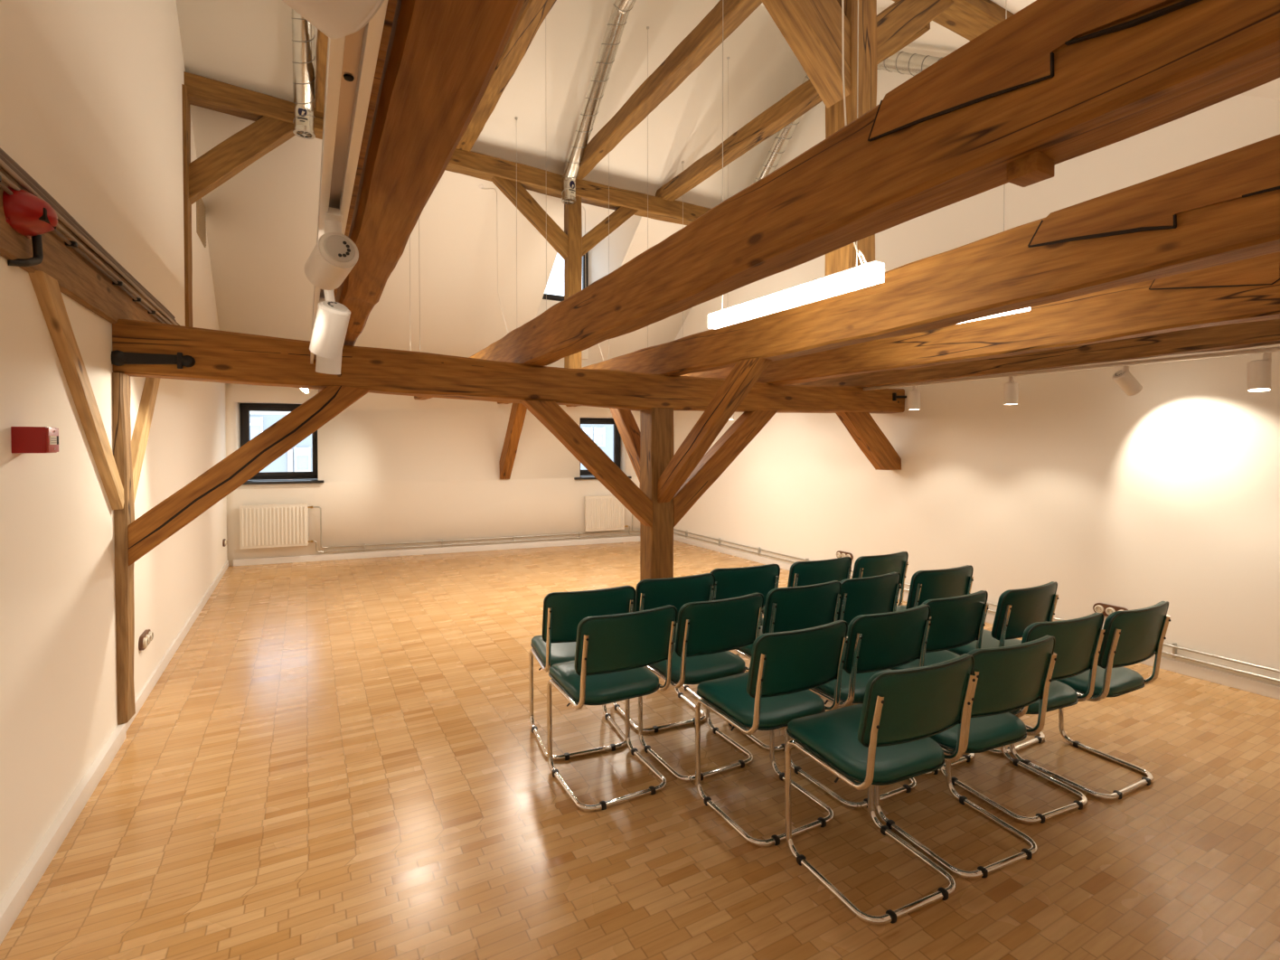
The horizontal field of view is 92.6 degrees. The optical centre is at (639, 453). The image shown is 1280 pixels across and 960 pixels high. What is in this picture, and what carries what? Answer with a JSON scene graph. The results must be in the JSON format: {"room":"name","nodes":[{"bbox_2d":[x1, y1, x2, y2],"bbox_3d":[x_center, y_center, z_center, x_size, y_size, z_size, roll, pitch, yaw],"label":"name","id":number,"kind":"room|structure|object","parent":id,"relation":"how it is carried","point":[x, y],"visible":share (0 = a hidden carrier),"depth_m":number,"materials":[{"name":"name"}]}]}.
{"room":"attic meeting room","nodes":[
{"label":"attic meeting room","id":0,"kind":"room"},
{"bbox_2d":[0,0,227,901],"bbox_3d":[-3.158,-1.637,3.533,0.300,6.390,11.020,-1,1,-29],"label":"wall","id":1,"kind":"structure","parent":0,"point":[91,97],"depth_m":2.87,"materials":[{"name":"white paint"}]},
{"bbox_2d":[10,426,58,453],"bbox_3d":[-2.201,-0.049,2.226,0.105,0.095,0.110,-1,1,-29],"label":"fire alarm","id":2,"kind":"object","parent":1,"relation":"attached to","point":[23,439],"visible":1,"depth_m":2.18,"materials":[{"name":"red plastic"}]},
{"bbox_2d":[0,166,179,325],"bbox_3d":[-3.003,-0.875,3.454,0.182,0.358,10.170,-1,1,-29],"label":"wall plate","id":3,"kind":"object","parent":1,"relation":"attached to","point":[78,278],"visible":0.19,"depth_m":2.71,"materials":[{"name":"brown wood"}]},
{"bbox_2d":[2,186,57,266],"bbox_3d":[-2.164,-0.792,2.171,0.139,0.266,0.230,-1,1,-29],"label":"bell","id":4,"kind":"object","parent":3,"relation":"attached to","point":[25,212],"visible":0.93,"depth_m":2.13,"materials":[{"name":"red metal"}]},
{"bbox_2d":[0,147,178,325],"bbox_3d":[-2.016,-0.937,1.862,0.053,0.138,6.370,-1,1,-29],"label":"rail","id":5,"kind":"object","parent":3,"relation":"attached to","point":[7,164],"visible":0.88,"depth_m":2.67,"materials":[{"name":"brown wood"}]},
{"bbox_2d":[0,560,228,944],"bbox_3d":[-2.932,1.516,3.524,0.034,0.085,10.190,-1,1,-29],"label":"baseboard","id":6,"kind":"structure","parent":1,"relation":"attached to","point":[14,899],"depth_m":2.60,"materials":[{"name":"white paint"}]},
{"bbox_2d":[112,372,135,724],"bbox_3d":[-2.902,0.519,3.361,0.173,1.915,0.176,-1,1,-29],"label":"wall post","id":7,"kind":"object","parent":1,"relation":"attached to","point":[121,391],"visible":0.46,"depth_m":3.33,"materials":[{"name":"brown wood"}]},
{"bbox_2d":[28,270,124,509],"bbox_3d":[-2.594,-0.195,2.800,0.134,1.008,1.165,-1,1,-29],"label":"brace","id":8,"kind":"object","parent":7,"relation":"attached to","point":[46,287],"visible":0.5,"depth_m":2.69,"materials":[{"name":"brown wood"}]},
{"bbox_2d":[131,377,159,502],"bbox_3d":[-3.177,-0.220,3.864,0.133,0.996,1.068,-1,1,-29],"label":"brace","id":9,"kind":"object","parent":7,"relation":"attached to","point":[139,437],"visible":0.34,"depth_m":3.76,"materials":[{"name":"brown wood"}]},
{"bbox_2d":[127,385,370,565],"bbox_3d":[-2.287,0.101,3.687,1.286,1.061,0.134,-1,1,-29],"label":"brace","id":10,"kind":"object","parent":7,"relation":"attached to","point":[169,516],"visible":0.98,"depth_m":3.57,"materials":[{"name":"brown wood"}]},
{"bbox_2d":[138,629,153,650],"bbox_3d":[-3.067,1.141,3.768,0.037,0.115,0.390,-1,1,-29],"label":"outlet","id":11,"kind":"object","parent":1,"relation":"attached to","point":[145,639],"visible":1,"depth_m":3.75,"materials":[{"name":"white plastic"}]},
{"bbox_2d":[181,84,192,327],"bbox_3d":[-4.054,-2.114,5.382,0.145,2.160,0.245,-1,1,-29],"label":"wall post","id":12,"kind":"object","parent":1,"relation":"attached to","point":[186,109],"visible":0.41,"depth_m":5.32,"materials":[{"name":"brown wood"}]},
{"bbox_2d":[196,197,206,247],"bbox_3d":[-4.418,-2.363,6.154,0.018,0.430,0.530,-1,1,-29],"label":"air vent","id":13,"kind":"object","parent":1,"relation":"in","point":[201,211],"visible":0.91,"depth_m":6.11,"materials":[{"name":"beige"}]},
{"bbox_2d":[188,115,295,204],"bbox_3d":[-3.652,-2.684,5.680,0.911,0.910,0.146,-1,1,-29],"label":"brace","id":14,"kind":"object","parent":1,"relation":"attached to","point":[230,156],"visible":0.88,"depth_m":5.58,"materials":[{"name":"brown wood"}]},
{"bbox_2d":[225,383,640,566],"bbox_3d":[-2.509,0.147,9.323,6.449,2.620,0.420,0,1,-21],"label":"wall","id":15,"kind":"structure","parent":0,"point":[392,468],"depth_m":8.86,"materials":[{"name":"white paint"}]},
{"bbox_2d":[239,403,324,484],"bbox_3d":[-4.933,-0.144,8.353,1.130,1.093,0.470,0,1,-21],"label":"window","id":16,"kind":"structure","parent":15,"relation":"in","point":[261,477],"depth_m":8.42,"materials":[{"name":"black"}]},
{"bbox_2d":[239,502,328,552],"bbox_3d":[-4.753,1.017,8.187,1.022,0.688,0.128,0,1,-21],"label":"radiator","id":17,"kind":"object","parent":15,"relation":"attached to","point":[280,524],"visible":1,"depth_m":8.10,"materials":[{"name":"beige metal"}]},
{"bbox_2d":[239,502,308,506],"bbox_3d":[-4.859,0.678,8.124,0.782,0.008,0.077,0,1,-21],"label":"grille","id":18,"kind":"object","parent":17,"relation":"attached to","point":[279,504],"depth_m":8.13,"materials":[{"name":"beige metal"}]},
{"bbox_2d":[233,536,639,565],"bbox_3d":[-2.426,1.418,9.143,6.250,0.085,0.016,0,1,-21],"label":"baseboard","id":19,"kind":"structure","parent":15,"relation":"attached to","point":[510,546],"depth_m":8.87,"materials":[{"name":"white paint"}]},
{"bbox_2d":[323,529,639,552],"bbox_3d":[-1.927,1.303,9.320,5.198,0.105,0.039,0,1,-21],"label":"pipes","id":20,"kind":"object","parent":15,"relation":"attached to","point":[579,533],"visible":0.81,"depth_m":9.09,"materials":[{"name":"silver metal"}]},
{"bbox_2d":[498,403,527,479],"bbox_3d":[-1.881,-0.174,8.945,0.151,1.125,1.182,-1,1,-29],"label":"brace","id":21,"kind":"object","parent":15,"relation":"attached to","point":[518,411],"visible":0.9,"depth_m":8.83,"materials":[{"name":"brown wood"}]},
{"bbox_2d":[574,417,631,479],"bbox_3d":[-0.660,-0.090,9.988,0.944,0.988,0.470,0,1,-21],"label":"window","id":22,"kind":"structure","parent":15,"relation":"in","point":[586,474],"depth_m":10.18,"materials":[{"name":"black"}]},
{"bbox_2d":[584,495,636,535],"bbox_3d":[-0.456,1.001,9.829,0.885,0.663,0.128,0,1,-21],"label":"radiator","id":23,"kind":"object","parent":15,"relation":"attached to","point":[602,512],"visible":0.86,"depth_m":9.73,"materials":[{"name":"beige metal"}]},
{"bbox_2d":[175,0,807,414],"bbox_3d":[-1.755,-2.750,7.820,6.335,4.414,5.196,-1,1,-29],"label":"ceiling","id":24,"kind":"structure","parent":0,"point":[261,223],"depth_m":7.01,"materials":[{"name":"white paint"}]},
{"bbox_2d":[291,8,315,139],"bbox_3d":[-2.755,-3.718,4.991,0.191,1.532,1.729,-1,1,-29],"label":"spiral duct","id":25,"kind":"object","parent":24,"relation":"attached to","point":[303,32],"visible":0.91,"depth_m":5.44,"materials":[{"name":"metal"}]},
{"bbox_2d":[292,125,315,139],"bbox_3d":[-3.122,-2.984,5.684,0.182,0.040,0.182,-1,1,-29],"label":"outlet","id":26,"kind":"object","parent":25,"relation":"attached to","point":[298,130],"depth_m":5.66,"materials":[{"name":"metal"}]},
{"bbox_2d":[183,71,710,225],"bbox_3d":[-1.290,-3.195,6.963,6.295,0.386,0.202,-1,1,-29],"label":"purlin","id":27,"kind":"object","parent":24,"relation":"attached to","point":[204,92],"visible":0.62,"depth_m":6.70,"materials":[{"name":"brown wood"}]},
{"bbox_2d":[314,28,328,112],"bbox_3d":[-2.207,-3.347,4.360,0.163,0.196,3.870,-1,1,-29],"label":"beam","id":28,"kind":"structure","parent":27,"relation":"attached to","point":[322,40],"depth_m":5.23,"materials":[{"name":"brown wood"}]},
{"bbox_2d":[456,0,556,151],"bbox_3d":[-1.054,-3.302,4.992,0.173,0.194,3.870,-1,1,-29],"label":"beam","id":29,"kind":"structure","parent":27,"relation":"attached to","point":[532,13],"depth_m":5.01,"materials":[{"name":"brown wood"}]},
{"bbox_2d":[576,0,762,179],"bbox_3d":[0.078,-3.282,5.612,0.164,0.201,3.870,-1,1,-28],"label":"beam","id":30,"kind":"structure","parent":27,"relation":"attached to","point":[691,51],"depth_m":5.19,"materials":[{"name":"brown wood"}]},
{"bbox_2d":[655,22,930,201],"bbox_3d":[1.180,-3.272,6.215,0.167,0.202,3.870,-1,1,-28],"label":"beam","id":31,"kind":"structure","parent":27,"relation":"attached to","point":[800,100],"depth_m":6.21,"materials":[{"name":"brown wood"}]},
{"bbox_2d":[516,181,517,294],"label":"lamp","id":32,"kind":"object","parent":24,"relation":"hanging from","point":[516,182],"depth_m":6.63,"materials":[{"name":"beige"}]},
{"bbox_2d":[545,219,546,310],"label":"lamp","id":33,"kind":"object","parent":24,"relation":"hanging from","point":[546,220],"depth_m":5.83,"materials":[{"name":"beige"}]},
{"bbox_2d":[561,0,636,205],"bbox_3d":[-0.425,-3.644,6.307,0.177,1.570,1.710,-1,1,-30],"label":"spiral duct","id":34,"kind":"object","parent":24,"relation":"attached to","point":[621,9],"visible":1,"depth_m":6.33,"materials":[{"name":"metal"}]},
{"bbox_2d":[561,196,576,205],"bbox_3d":[-0.812,-2.891,6.985,0.172,0.040,0.172,-1,1,-29],"label":"outlet","id":35,"kind":"object","parent":34,"relation":"attached to","point":[566,200],"depth_m":6.95,"materials":[{"name":"metal"}]},
{"bbox_2d":[608,152,609,273],"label":"lamp","id":36,"kind":"object","parent":24,"relation":"hanging from","point":[608,153],"depth_m":7.16,"materials":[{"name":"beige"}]},
{"bbox_2d":[647,115,648,249],"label":"lamp","id":37,"kind":"object","parent":24,"relation":"hanging from","point":[647,116],"depth_m":6.34,"materials":[{"name":"beige"}]},
{"bbox_2d":[726,56,729,137],"bbox_3d":[1.000,-3.956,6.790,0.055,0.884,0.033,-1,1,-29],"label":"lamp","id":38,"kind":"object","parent":24,"relation":"hanging from","point":[728,58],"depth_m":6.82,"materials":[{"name":"beige metal"}]},
{"bbox_2d":[535,202,649,359],"bbox_3d":[-0.804,-2.432,8.604,1.200,1.916,2.041,-1,1,-29],"label":"wall","id":39,"kind":"structure","parent":0,"point":[621,240],"depth_m":8.72,"materials":[{"name":"white paint"}]},
{"bbox_2d":[542,252,588,301],"bbox_3d":[-1.251,-2.815,9.412,0.960,0.940,0.082,-1,1,-29],"label":"window","id":40,"kind":"structure","parent":39,"relation":"in","point":[585,260],"depth_m":9.57,"materials":[{"name":"black metal"}]},
{"bbox_2d":[0,540,1279,959],"bbox_3d":[-0.243,1.590,5.185,6.945,0.120,11.120,-1,1,-29],"label":"floor","id":41,"kind":"structure","parent":0,"point":[338,759],"depth_m":2.63,"materials":[{"name":"brown wood"}]},
{"bbox_2d":[528,585,636,760],"bbox_3d":[-0.333,1.126,3.359,0.496,0.874,0.542,0,1,-22],"label":"chair","id":42,"kind":"object","parent":41,"relation":"on","point":[562,614],"visible":0.69,"depth_m":3.14,"materials":[{"name":"green leather"}]},
{"bbox_2d":[546,604,677,811],"bbox_3d":[-0.149,1.134,2.938,0.496,0.874,0.542,-1,1,-28],"label":"chair","id":43,"kind":"object","parent":41,"relation":"on","point":[613,652],"visible":1,"depth_m":2.76,"materials":[{"name":"green leather"}]},
{"bbox_2d":[639,407,674,581],"bbox_3d":[0.138,0.583,5.017,0.222,1.900,0.223,-1,1,-29],"label":"post","id":44,"kind":"object","parent":41,"relation":"on","point":[656,424],"visible":0.55,"depth_m":4.92,"materials":[{"name":"brown wood"}]},
{"bbox_2d":[111,318,906,414],"bbox_3d":[-0.129,-0.557,4.875,6.311,0.411,0.309,-1,1,-28],"label":"cross beam","id":45,"kind":"structure","parent":44,"relation":"on","point":[139,348],"depth_m":4.09,"materials":[{"name":"brown wood"}]},
{"bbox_2d":[318,0,525,392],"bbox_3d":[-1.981,-0.823,4.060,0.175,0.288,9.951,-1,1,-28],"label":"ceiling beam","id":46,"kind":"structure","parent":45,"relation":"on","point":[442,57],"depth_m":1.16,"materials":[{"name":"brown wood"}]},
{"bbox_2d":[310,0,397,363],"bbox_3d":[-1.320,-0.627,2.573,0.105,0.195,6.600,-1,1,-29],"label":"track","id":47,"kind":"object","parent":46,"relation":"attached to","point":[354,61],"visible":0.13,"depth_m":0.92,"materials":[{"name":"silver metal"}]},
{"bbox_2d":[315,298,342,374],"bbox_3d":[-1.093,-0.406,2.149,0.087,0.258,0.108,-1,1,-29],"label":"spotlight","id":48,"kind":"object","parent":47,"relation":"hanging from","point":[323,365],"visible":0.29,"depth_m":2.12,"materials":[{"name":"white metal"}]},
{"bbox_2d":[309,289,350,358],"bbox_3d":[-0.842,-0.392,1.659,0.136,0.268,0.081,1,1,42],"label":"spotlight","id":49,"kind":"object","parent":47,"relation":"hanging from","point":[332,319],"visible":0.7,"depth_m":1.63,"materials":[{"name":"white metal"}]},
{"bbox_2d":[303,207,358,290],"bbox_3d":[-0.665,-0.441,1.318,0.080,0.157,0.136,-1,1,-42],"label":"spotlight","id":50,"kind":"object","parent":47,"relation":"hanging from","point":[334,254],"visible":0.99,"depth_m":1.29,"materials":[{"name":"white metal"}]},
{"bbox_2d":[282,0,384,38],"bbox_3d":[-0.298,-0.441,0.469,0.112,0.152,0.266,1,1,35],"label":"spotlight","id":51,"kind":"object","parent":47,"relation":"hanging from","point":[335,19],"visible":1,"depth_m":0.52,"materials":[{"name":"white"}]},
{"bbox_2d":[414,0,1279,399],"bbox_3d":[-0.873,-0.840,4.610,0.176,0.404,9.850,-1,1,-29],"label":"ceiling beam","id":52,"kind":"structure","parent":45,"relation":"on","point":[1054,82],"depth_m":1.47,"materials":[{"name":"brown wood"}]},
{"bbox_2d":[497,134,1279,404],"bbox_3d":[0.197,-0.825,5.082,0.185,0.404,9.650,-1,1,-29],"label":"ceiling beam","id":53,"kind":"structure","parent":45,"relation":"on","point":[1222,209],"depth_m":2.38,"materials":[{"name":"brown wood"}]},
{"bbox_2d":[564,196,582,368],"bbox_3d":[-0.796,-1.972,7.255,0.173,2.130,0.172,-1,1,-29],"label":"post","id":54,"kind":"object","parent":53,"relation":"on","point":[572,213],"visible":0.59,"depth_m":7.18,"materials":[{"name":"brown wood"}]},
{"bbox_2d":[490,176,568,260],"bbox_3d":[-1.260,-2.679,6.989,0.935,0.808,0.134,-1,1,-29],"label":"brace","id":55,"kind":"object","parent":54,"relation":"attached to","point":[527,205],"visible":0.98,"depth_m":6.97,"materials":[{"name":"brown wood"}]},
{"bbox_2d":[582,207,638,256],"bbox_3d":[-0.383,-2.673,7.468,0.824,0.735,0.137,-1,1,-29],"label":"brace","id":56,"kind":"object","parent":54,"relation":"attached to","point":[620,215],"visible":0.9,"depth_m":7.37,"materials":[{"name":"brown wood"}]},
{"bbox_2d":[824,0,877,276],"bbox_3d":[1.146,-1.796,3.333,0.204,1.785,0.215,-1,1,-29],"label":"post","id":57,"kind":"object","parent":53,"relation":"on","point":[844,258],"visible":0.3,"depth_m":3.24,"materials":[{"name":"brown wood"}]},
{"bbox_2d":[761,0,850,108],"bbox_3d":[0.697,-2.273,3.077,0.854,0.791,0.175,-1,1,-29],"label":"brace","id":58,"kind":"object","parent":57,"relation":"attached to","point":[813,29],"visible":0.99,"depth_m":3.15,"materials":[{"name":"brown wood"}]},
{"bbox_2d":[876,0,953,63],"bbox_3d":[1.528,-2.383,3.533,0.703,0.588,0.153,-1,1,-29],"label":"brace","id":59,"kind":"object","parent":57,"relation":"attached to","point":[901,20],"visible":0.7,"depth_m":3.42,"materials":[{"name":"brown wood"}]},
{"bbox_2d":[956,307,1030,324],"bbox_3d":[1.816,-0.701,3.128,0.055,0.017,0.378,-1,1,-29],"label":"lamp","id":60,"kind":"object","parent":53,"relation":"hanging from","point":[1013,312],"depth_m":3.07,"materials":[{"name":"beige plastic"}]},
{"bbox_2d":[956,307,1030,324],"bbox_3d":[1.615,-0.748,3.493,0.055,0.078,1.160,-1,1,-29],"label":"diffuser","id":61,"kind":"object","parent":60,"relation":"attached to","point":[1028,308],"depth_m":3.07,"materials":[{"name":"beige plastic"}]},
{"bbox_2d":[565,252,1279,406],"bbox_3d":[1.169,-0.782,5.501,0.185,0.339,9.450,-1,1,-29],"label":"ceiling beam","id":62,"kind":"structure","parent":45,"relation":"on","point":[1245,290],"depth_m":3.23,"materials":[{"name":"brown wood"}]},
{"bbox_2d":[792,319,1279,387],"bbox_3d":[2.163,-0.787,5.959,0.165,0.302,9.300,-1,1,-29],"label":"ceiling beam","id":63,"kind":"structure","parent":45,"relation":"on","point":[1248,334],"depth_m":4.13,"materials":[{"name":"brown wood"}]},
{"bbox_2d":[863,346,1279,390],"bbox_3d":[2.249,-0.630,5.895,0.036,0.025,8.800,-1,1,-29],"label":"track","id":64,"kind":"object","parent":63,"relation":"attached to","point":[1270,349],"visible":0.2,"depth_m":4.21,"materials":[{"name":"silver metal"}]},
{"bbox_2d":[908,385,920,409],"bbox_3d":[2.467,-0.510,5.498,0.098,0.229,0.100,-1,1,-29],"label":"spotlight","id":65,"kind":"object","parent":64,"relation":"hanging from","point":[914,395],"visible":1,"depth_m":5.46,"materials":[{"name":"white metal"}]},
{"bbox_2d":[1003,376,1018,404],"bbox_3d":[2.880,-0.497,4.744,0.098,0.229,0.100,-1,1,-29],"label":"spotlight","id":66,"kind":"object","parent":64,"relation":"hanging from","point":[1011,389],"visible":1,"depth_m":4.71,"materials":[{"name":"white metal"}]},
{"bbox_2d":[1111,365,1142,395],"bbox_3d":[3.279,-0.494,4.111,0.180,0.213,0.134,-1,1,-29],"label":"spotlight","id":67,"kind":"object","parent":64,"relation":"hanging from","point":[1124,378],"visible":1,"depth_m":4.07,"materials":[{"name":"white metal"}]},
{"bbox_2d":[1247,350,1279,391],"bbox_3d":[3.546,-0.473,3.483,0.113,0.233,0.129,-1,1,-29],"label":"spotlight","id":68,"kind":"object","parent":64,"relation":"hanging from","point":[1259,371],"visible":1,"depth_m":3.46,"materials":[{"name":"white metal"}]},
{"bbox_2d":[519,400,652,527],"bbox_3d":[-0.393,0.107,4.677,1.051,0.986,0.147,-1,1,-29],"label":"brace","id":69,"kind":"object","parent":44,"relation":"attached to","point":[550,414],"visible":1,"depth_m":4.63,"materials":[{"name":"brown wood"}]},
{"bbox_2d":[609,408,640,482],"bbox_3d":[-0.126,-0.161,5.567,0.131,0.982,1.055,0,1,-24],"label":"brace","id":70,"kind":"object","parent":44,"relation":"attached to","point":[629,431],"visible":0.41,"depth_m":5.41,"materials":[{"name":"brown wood"}]},
{"bbox_2d":[657,357,771,502],"bbox_3d":[0.506,-0.108,4.429,0.131,1.028,1.172,-1,1,-32],"label":"brace","id":71,"kind":"object","parent":44,"relation":"attached to","point":[745,373],"visible":0.99,"depth_m":4.36,"materials":[{"name":"brown wood"}]},
{"bbox_2d":[673,410,777,527],"bbox_3d":[0.732,0.107,5.294,1.115,0.989,0.146,-1,1,-29],"label":"brace","id":72,"kind":"object","parent":44,"relation":"attached to","point":[748,425],"visible":0.86,"depth_m":5.20,"materials":[{"name":"brown wood"}]},
{"bbox_2d":[611,573,715,733],"bbox_3d":[0.121,1.121,3.658,0.496,0.874,0.542,0,1,-24],"label":"chair","id":73,"kind":"object","parent":41,"relation":"on","point":[651,593],"visible":0.32,"depth_m":3.42,"materials":[{"name":"green leather"}]},
{"bbox_2d":[638,592,763,781],"bbox_3d":[0.303,1.129,3.171,0.496,0.874,0.542,-1,1,-28],"label":"chair","id":74,"kind":"object","parent":41,"relation":"on","point":[707,632],"visible":0.84,"depth_m":2.98,"materials":[{"name":"green leather"}]},
{"bbox_2d":[682,563,780,699],"bbox_3d":[0.563,1.116,3.941,0.496,0.874,0.542,0,1,-22],"label":"chair","id":75,"kind":"object","parent":41,"relation":"on","point":[729,582],"visible":0.24,"depth_m":3.70,"materials":[{"name":"green leather"}]},
{"bbox_2d":[695,620,847,847],"bbox_3d":[0.566,1.138,2.702,0.496,0.874,0.542,-1,1,-28],"label":"chair","id":76,"kind":"object","parent":41,"relation":"on","point":[775,691],"visible":0.97,"depth_m":2.54,"materials":[{"name":"green leather"}]},
{"bbox_2d":[727,580,841,751],"bbox_3d":[0.788,1.125,3.456,0.496,0.874,0.542,0,1,-26],"label":"chair","id":77,"kind":"object","parent":41,"relation":"on","point":[791,608],"visible":0.41,"depth_m":3.21,"materials":[{"name":"green leather"}]},
{"bbox_2d":[762,556,851,616],"bbox_3d":[1.087,1.112,4.160,0.496,0.874,0.542,0,1,-25],"label":"chair","id":78,"kind":"object","parent":41,"relation":"on","point":[812,572],"visible":0.25,"depth_m":3.90,"materials":[{"name":"green leather"}]},
{"bbox_2d":[784,604,931,809],"bbox_3d":[1.038,1.133,2.957,0.496,0.874,0.542,-1,1,-27],"label":"chair","id":79,"kind":"object","parent":41,"relation":"on","point":[877,643],"visible":0.62,"depth_m":2.74,"materials":[{"name":"green leather"}]},
{"bbox_2d":[837,571,901,633],"bbox_3d":[1.203,1.121,3.667,0.496,0.874,0.542,-1,1,-29],"label":"chair","id":80,"kind":"object","parent":41,"relation":"on","point":[880,594],"visible":0.32,"depth_m":3.42,"materials":[{"name":"green leather"}]},
{"bbox_2d":[784,653,975,925],"bbox_3d":[0.883,1.145,2.301,0.496,0.874,0.542,0,1,-25],"label":"chair","id":81,"kind":"object","parent":41,"relation":"on","point":[883,739],"visible":1,"depth_m":2.14,"materials":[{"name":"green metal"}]},
{"bbox_2d":[852,551,908,605],"bbox_3d":[1.543,1.109,4.343,0.496,0.874,0.542,-1,1,-28],"label":"chair","id":82,"kind":"object","parent":41,"relation":"on","point":[877,565],"visible":0.24,"depth_m":4.09,"materials":[{"name":"green leather"}]},
{"bbox_2d":[853,590,988,775],"bbox_3d":[1.460,1.129,3.225,0.496,0.874,0.542,-1,1,-28],"label":"chair","id":83,"kind":"object","parent":41,"relation":"on","point":[959,621],"visible":0.42,"depth_m":3.01,"materials":[{"name":"green leather"}]},
{"bbox_2d":[896,564,973,611],"bbox_3d":[1.740,1.117,3.885,0.496,0.874,0.542,0,1,-24],"label":"chair","id":84,"kind":"object","parent":41,"relation":"on","point":[934,584],"visible":0.29,"depth_m":3.63,"materials":[{"name":"green leather"}]},
{"bbox_2d":[874,635,1056,879],"bbox_3d":[1.316,1.141,2.515,0.496,0.874,0.542,0,1,-24],"label":"chair","id":85,"kind":"object","parent":41,"relation":"on","point":[1010,678],"visible":0.66,"depth_m":2.33,"materials":[{"name":"green leather"}]},
{"bbox_2d":[947,581,1058,755],"bbox_3d":[1.952,1.125,3.421,0.496,0.874,0.542,-1,1,-29],"label":"chair","id":86,"kind":"object","parent":41,"relation":"on","point":[1017,609],"visible":0.46,"depth_m":3.18,"materials":[{"name":"green leather"}]},
{"bbox_2d":[939,611,1105,824],"bbox_3d":[1.753,1.135,2.843,0.496,0.874,0.542,0,1,-23],"label":"chair","id":87,"kind":"object","parent":41,"relation":"on","point":[1078,641],"visible":0.52,"depth_m":2.66,"materials":[{"name":"green leather"}]},
{"bbox_2d":[1008,601,1170,799],"bbox_3d":[2.204,1.132,3.021,0.496,0.874,0.542,-1,1,-27],"label":"chair","id":88,"kind":"object","parent":41,"relation":"on","point":[1133,636],"visible":0.73,"depth_m":2.83,"materials":[{"name":"green leather"}]},
{"bbox_2d":[673,47,1279,686],"bbox_3d":[2.627,-1.692,6.699,0.300,6.390,11.020,-1,1,-29],"label":"wall","id":89,"kind":"structure","parent":0,"point":[1169,491],"depth_m":4.97,"materials":[{"name":"white paint"}]},
{"bbox_2d":[836,550,853,560],"bbox_3d":[2.321,1.164,6.958,0.037,0.090,0.234,-1,1,-29],"label":"outlet","id":90,"kind":"object","parent":89,"relation":"attached to","point":[839,554],"visible":0.77,"depth_m":6.96,"materials":[{"name":"white plastic"}]},
{"bbox_2d":[835,412,901,470],"bbox_3d":[2.353,-0.123,6.187,0.940,0.580,0.146,-1,1,-29],"label":"brace","id":91,"kind":"object","parent":89,"relation":"attached to","point":[861,427],"visible":0.96,"depth_m":6.11,"materials":[{"name":"brown wood"}]},
{"bbox_2d":[673,535,1279,699],"bbox_3d":[2.770,1.470,6.165,0.016,0.085,9.350,-1,1,-29],"label":"baseboard","id":92,"kind":"structure","parent":89,"relation":"attached to","point":[1257,687],"depth_m":4.25,"materials":[{"name":"white paint"}]},
{"bbox_2d":[673,528,1279,682],"bbox_3d":[2.690,1.355,6.285,0.039,0.105,9.000,-1,1,-29],"label":"pipes","id":93,"kind":"object","parent":89,"relation":"attached to","point":[1173,645],"visible":0.52,"depth_m":4.28,"materials":[{"name":"silver metal"}]},
{"bbox_2d":[1092,602,1128,616],"bbox_3d":[3.584,1.201,4.651,0.037,0.090,0.240,-1,1,-29],"label":"outlet","id":94,"kind":"object","parent":89,"relation":"attached to","point":[1106,609],"visible":0.59,"depth_m":4.67,"materials":[{"name":"white plastic"}]},
{"bbox_2d":[1094,604,1103,612],"bbox_3d":[3.539,1.200,4.712,0.017,0.062,0.062,-1,1,-29],"label":"socket","id":95,"kind":"object","parent":94,"relation":"attached to","point":[1099,608],"depth_m":4.71,"materials":[{"name":"white plastic"}]},
{"bbox_2d":[1105,607,1115,615],"bbox_3d":[3.575,1.201,4.646,0.017,0.062,0.062,-1,1,-29],"label":"socket","id":96,"kind":"object","parent":94,"relation":"attached to","point":[1108,610],"depth_m":4.65,"materials":[{"name":"white plastic"}]},
{"bbox_2d":[761,0,1279,100],"bbox_3d":[0.954,-2.764,2.870,6.335,4.239,6.090,-1,1,-29],"label":"ceiling","id":97,"kind":"structure","parent":0,"point":[938,38],"depth_m":4.91,"materials":[{"name":"white paint"}]},
{"bbox_2d":[707,0,884,329],"bbox_3d":[0.686,-1.890,2.942,0.055,2.381,1.160,-1,1,-29],"label":"lamp","id":98,"kind":"object","parent":97,"relation":"hanging from","point":[871,273],"visible":0.94,"depth_m":2.79,"materials":[{"name":"beige"}]},
{"bbox_2d":[707,261,884,329],"bbox_3d":[0.686,-0.739,2.962,0.055,0.078,1.160,-1,1,-29],"label":"diffuser","id":99,"kind":"object","parent":98,"relation":"attached to","point":[871,273],"depth_m":2.80,"materials":[{"name":"beige plastic"}]},
{"bbox_2d":[753,51,942,182],"bbox_3d":[2.268,-3.614,6.458,0.180,1.581,3.956,-1,1,-29],"label":"spiral duct","id":100,"kind":"object","parent":97,"relation":"attached to","point":[902,62],"visible":0.22,"depth_m":6.08,"materials":[{"name":"metal"}]},
{"bbox_2d":[892,0,1013,40],"bbox_3d":[0.811,-2.775,3.131,6.295,0.226,0.215,-1,1,-29],"label":"purlin","id":101,"kind":"object","parent":97,"relation":"attached to","point":[969,19],"visible":0.18,"depth_m":3.77,"materials":[{"name":"brown wood"}]},
{"label":"outside","id":102,"kind":"structure","parent":0,"visible":0},
{"bbox_2d":[250,414,613,479],"bbox_3d":[-7.314,2.696,18.619,23.000,9.200,2.400,-1,1,-29],"label":"neighbouring house","id":103,"kind":"structure","parent":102,"point":[299,458],"depth_m":16.59,"materials":[{"name":"grey"}]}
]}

